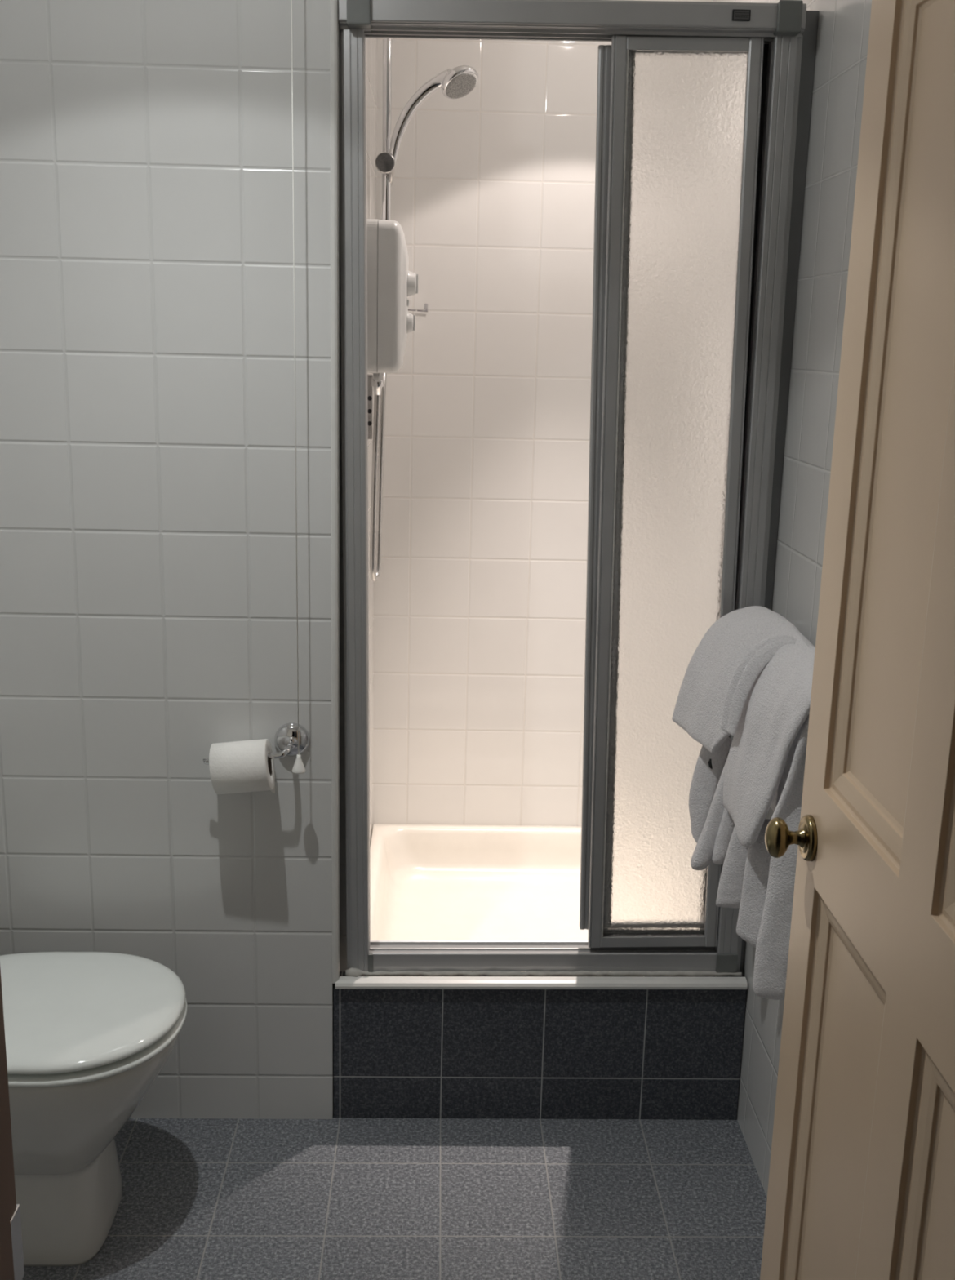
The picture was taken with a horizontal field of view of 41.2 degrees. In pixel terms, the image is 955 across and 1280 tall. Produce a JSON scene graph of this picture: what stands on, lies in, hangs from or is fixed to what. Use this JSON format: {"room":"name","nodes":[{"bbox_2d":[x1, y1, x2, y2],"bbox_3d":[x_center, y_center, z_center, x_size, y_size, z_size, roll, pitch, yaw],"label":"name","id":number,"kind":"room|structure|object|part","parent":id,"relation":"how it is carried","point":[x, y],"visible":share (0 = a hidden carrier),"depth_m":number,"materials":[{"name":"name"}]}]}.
{"room":"bathroom","nodes":[
{"label":"bathroom","id":0,"kind":"room"},
{"bbox_2d":[0,0,333,1119],"bbox_3d":[-0.723,-0.223,2.304,0.920,2.400,0.085,1,13,-2],"label":"wall","id":1,"kind":"structure","parent":0,"point":[148,613],"depth_m":2.26,"materials":[{"name":"white tile"}]},
{"bbox_2d":[203,722,310,764],"bbox_3d":[-0.406,0.192,2.331,0.189,0.065,0.071,1,13,-2],"label":"toilet roll holder","id":2,"kind":"object","parent":1,"relation":"attached to","point":[286,739],"visible":0.84,"depth_m":2.35,"materials":[{"name":"silver metal"}]},
{"bbox_2d":[208,738,275,794],"bbox_3d":[-0.429,0.234,2.318,0.114,0.113,0.103,1,13,-2],"label":"toilet roll","id":3,"kind":"object","parent":2,"relation":"on","point":[244,766],"visible":0.99,"depth_m":2.28,"materials":[{"name":"white paper"}]},
{"bbox_3d":[-0.420,0.208,2.325,0.162,0.037,0.053,1,13,-2],"label":"arm","id":4,"kind":"part","parent":2,"relation":"part of","materials":[{"name":"silver metal"}]},
{"bbox_2d":[329,0,339,983],"bbox_3d":[-0.253,-0.354,2.257,0.012,2.100,0.032,1,13,-2],"label":"trim","id":5,"kind":"structure","parent":1,"relation":"attached to","point":[334,4],"depth_m":2.25,"materials":[{"name":"white plastic"}]},
{"bbox_2d":[338,22,377,971],"bbox_3d":[-0.315,-0.340,2.845,0.127,2.400,0.999,1,13,-2],"label":"wall","id":6,"kind":"structure","parent":0,"point":[371,42],"depth_m":2.72,"materials":[{"name":"white tile"}]},
{"bbox_2d":[367,373,373,439],"bbox_3d":[-0.239,-0.517,2.815,0.014,0.142,0.022,1,13,-2],"label":"bracket","id":7,"kind":"object","parent":6,"relation":"attached to","point":[370,388],"visible":0.76,"depth_m":2.81,"materials":[{"name":"silver metal"}]},
{"bbox_2d":[375,38,395,220],"bbox_3d":[-0.205,-1.005,2.740,0.059,0.787,0.084,1,13,-2],"label":"riser rail","id":8,"kind":"object","parent":6,"relation":"attached to","point":[384,161],"visible":0.64,"depth_m":2.72,"materials":[{"name":"silver metal"}]},
{"bbox_3d":[-0.196,-1.014,2.697,0.040,0.040,0.005,1,13,-2],"label":"clamp knob","id":9,"kind":"part","parent":8,"relation":"part of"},
{"bbox_3d":[-0.198,-1.012,2.762,0.020,0.783,0.020,1,13,-2],"label":"rail","id":10,"kind":"part","parent":8,"relation":"part of","materials":[{"name":"silver metal"}]},
{"bbox_2d":[369,65,478,581],"bbox_3d":[-0.117,-0.670,2.748,0.217,1.080,0.262,1,13,-2],"label":"shower","id":11,"kind":"object","parent":8,"relation":"attached to","point":[457,82],"visible":0.85,"depth_m":2.69,"materials":[{"name":"silver metal"}]},
{"bbox_3d":[-0.119,-1.106,2.693,0.139,0.196,0.035,4,13,9],"label":"handle","id":12,"kind":"part","parent":11,"relation":"part of","materials":[{"name":"silver metal"}]},
{"bbox_2d":[366,218,417,395],"bbox_3d":[-0.180,-0.680,2.620,0.114,0.343,0.210,1,13,-2],"label":"shower","id":13,"kind":"object","parent":6,"relation":"attached to","point":[390,282],"visible":0.96,"depth_m":2.52,"materials":[{"name":"white plastic"}]},
{"bbox_3d":[-0.219,-0.703,2.614,0.035,0.297,0.210,1,13,-2],"label":"plate","id":14,"kind":"part","parent":13,"relation":"part of","materials":[{"name":"white plastic"}]},
{"bbox_2d":[371,373,383,395],"bbox_3d":[-0.208,-0.536,2.648,0.025,0.050,0.025,1,13,-2],"label":"outlet","id":15,"kind":"object","parent":13,"relation":"attached to","point":[377,381],"depth_m":2.64,"materials":[{"name":"silver metal"}]},
{"bbox_3d":[-0.140,-0.656,2.627,0.014,0.044,0.044,1,13,-2],"label":"control knob","id":16,"kind":"part","parent":13,"relation":"part of","materials":[{"name":"white plastic"}]},
{"bbox_3d":[-0.135,-0.732,2.609,0.020,0.052,0.052,1,13,-2],"label":"control knob","id":17,"kind":"part","parent":13,"relation":"part of","materials":[{"name":"white plastic"}]},
{"bbox_2d":[22,1113,767,1279],"bbox_3d":[-0.247,1.374,0.986,2.200,0.080,3.360,1,13,-2],"label":"floor","id":18,"kind":"structure","parent":0,"point":[336,1198],"depth_m":2.31,"materials":[{"name":"grey tile"}]},
{"bbox_2d":[0,951,187,1266],"bbox_3d":[-0.842,0.658,2.157,0.686,0.748,0.412,1,13,-2],"label":"toilet","id":19,"kind":"object","parent":18,"relation":"on","point":[88,1035],"visible":0.98,"depth_m":2.11,"materials":[{"name":"white ceramic"}]},
{"bbox_3d":[-0.727,0.623,2.152,0.452,0.030,0.388,1,13,-2],"label":"lid","id":20,"kind":"part","parent":19,"relation":"part of","materials":[{"name":"white plastic"}]},
{"bbox_3d":[-0.795,0.837,2.200,0.564,0.382,0.374,1,13,-2],"label":"bowl","id":21,"kind":"part","parent":19,"relation":"part of","materials":[{"name":"white ceramic"}]},
{"bbox_3d":[-0.726,0.644,2.157,0.454,0.012,0.392,1,13,-2],"label":"seat","id":22,"kind":"part","parent":19,"relation":"part of","materials":[{"name":"white plastic"}]},
{"bbox_2d":[369,823,588,940],"bbox_3d":[0.121,0.720,3.049,0.790,0.226,0.909,1,13,-2],"label":"shower tray","id":23,"kind":"object","parent":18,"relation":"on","point":[428,882],"visible":0.19,"depth_m":3.35,"materials":[{"name":"white ceramic"}]},
{"bbox_2d":[333,967,747,1119],"bbox_3d":[0.122,0.806,2.561,0.817,0.321,0.079,1,13,-2],"label":"shower base","id":24,"kind":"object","parent":18,"relation":"on","point":[408,1044],"depth_m":2.53,"materials":[{"name":"tile"}]},
{"bbox_2d":[338,0,818,977],"bbox_3d":[0.159,-0.197,2.334,0.811,1.793,0.087,0,13,-2],"label":"shower enclosure","id":25,"kind":"object","parent":24,"relation":"on","point":[704,108],"visible":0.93,"depth_m":2.28,"materials":[{"name":"grey metal"}]},
{"bbox_3d":[0.131,0.631,2.541,0.694,0.042,0.056,0,13,-2],"label":"sill rail","id":26,"kind":"part","parent":25,"relation":"part of","materials":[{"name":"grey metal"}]},
{"bbox_3d":[0.158,-1.042,2.138,0.775,0.054,0.075,0,13,-2],"label":"header rail","id":27,"kind":"part","parent":25,"relation":"part of","materials":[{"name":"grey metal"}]},
{"bbox_3d":[0.348,0.598,2.526,0.207,0.022,0.012,0,13,-2],"label":"rail","id":28,"kind":"part","parent":25,"relation":"part of","materials":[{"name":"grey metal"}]},
{"bbox_3d":[0.352,-0.204,2.336,0.213,1.636,0.004,0,13,-2],"label":"frosted pane","id":29,"kind":"part","parent":25,"relation":"part of","materials":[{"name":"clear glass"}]},
{"bbox_3d":[0.355,-1.007,2.147,0.207,0.022,0.012,0,13,-2],"label":"rail","id":30,"kind":"part","parent":25,"relation":"part of","materials":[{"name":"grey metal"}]},
{"bbox_3d":[0.438,-1.037,2.108,0.030,0.017,0.004,0,13,-2],"label":"maker plate","id":31,"kind":"part","parent":25,"relation":"part of","materials":[{"name":"black plastic"}]},
{"bbox_3d":[0.438,-1.036,2.106,0.026,0.013,0.001,0,13,-2],"label":"plate","id":32,"kind":"part","parent":25,"relation":"part of","materials":[{"name":"grey metal"}]},
{"bbox_2d":[734,12,749,17],"bbox_3d":[0.439,-1.036,2.106,0.023,0.008,0.001,0,13,-2],"label":"print","id":33,"kind":"object","parent":25,"relation":"on","point":[736,14],"depth_m":2.11,"materials":[{"name":"black rubber"}]},
{"bbox_2d":[373,0,713,826],"bbox_3d":[0.133,-0.435,3.297,0.793,2.400,0.100,1,13,-2],"label":"wall","id":34,"kind":"structure","parent":0,"point":[480,588],"depth_m":3.23,"materials":[{"name":"white tile"}]},
{"bbox_2d":[408,303,427,311],"bbox_3d":[-0.150,-0.823,3.143,0.054,0.021,0.007,1,13,-2],"label":"wall hook","id":35,"kind":"object","parent":34,"relation":"attached to","point":[425,304],"visible":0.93,"depth_m":3.14,"materials":[{"name":"plastic"}]},
{"bbox_2d":[713,0,871,1198],"bbox_3d":[0.615,-0.128,2.045,0.100,2.400,2.704,1,13,-2],"label":"wall","id":36,"kind":"structure","parent":0,"point":[843,25],"depth_m":2.15,"materials":[{"name":"white tile"}]},
{"bbox_3d":[0.528,0.039,2.040,0.067,0.042,0.613,1,13,-2],"label":"towel rail","id":37,"kind":"object","parent":36,"relation":"attached to","visible":0},
{"bbox_2d":[671,605,815,870],"bbox_3d":[0.455,0.183,2.198,0.183,0.454,0.299,0,13,-4],"label":"towel","id":38,"kind":"object","parent":37,"relation":"hanging from","point":[710,670],"visible":0.57,"depth_m":2.22,"materials":[{"name":"white fabric"}]},
{"bbox_2d":[715,635,814,999],"bbox_3d":[0.486,0.294,2.042,0.144,0.565,0.276,0,13,-5],"label":"towel","id":39,"kind":"object","parent":37,"relation":"hanging from","point":[766,705],"visible":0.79,"depth_m":2.03,"materials":[{"name":"white fabric"}]},
{"bbox_3d":[-0.301,-1.349,1.765,2.050,0.060,2.770,1,13,-2],"label":"ceiling","id":40,"kind":"structure","parent":0,"visible":0},
{"bbox_2d":[290,0,305,773],"bbox_3d":[-0.308,-0.559,2.133,0.080,1.646,0.080,1,13,-2],"label":"switch","id":41,"kind":"object","parent":40,"relation":"hanging from","point":[299,767],"visible":1,"depth_m":2.18,"materials":[{"name":"white plastic"}]},
{"bbox_3d":[-0.307,-0.558,2.133,0.004,1.588,0.002,1,13,-2],"label":"cord","id":42,"kind":"part","parent":41,"relation":"part of","materials":[{"name":"white fabric"}]},
{"bbox_3d":[-0.790,0.143,0.742,0.898,2.400,0.120,1,13,-2],"label":"wall","id":43,"kind":"structure","parent":0,"visible":0},
{"bbox_2d":[0,967,24,1279],"bbox_3d":[-0.323,0.333,0.795,0.044,2.030,0.132,1,13,-2],"label":"trim","id":44,"kind":"structure","parent":43,"relation":"attached to","point":[11,1258],"depth_m":0.84,"materials":[{"name":"brown wood"}]},
{"bbox_3d":[-0.317,0.421,0.862,0.003,0.057,0.042,1,13,-2],"label":"strike plate","id":45,"kind":"part","parent":44,"relation":"part of","materials":[{"name":"silver metal"}]},
{"bbox_3d":[0.061,0.346,0.778,0.812,2.030,0.070,1,13,-2],"label":"trim","id":46,"kind":"structure","parent":0,"visible":0},
{"bbox_2d":[760,0,954,1279],"bbox_3d":[0.381,0.290,1.137,0.092,1.979,0.713,1,13,-2],"label":"door","id":47,"kind":"structure","parent":46,"relation":"attached to","point":[861,1183],"depth_m":1.24,"materials":[{"name":"beige paint"}]},
{"bbox_3d":[0.349,0.224,1.440,0.046,0.047,0.037,1,13,-2],"label":"knob","id":48,"kind":"part","parent":47,"relation":"part of","materials":[{"name":"gold metal"}]}
]}

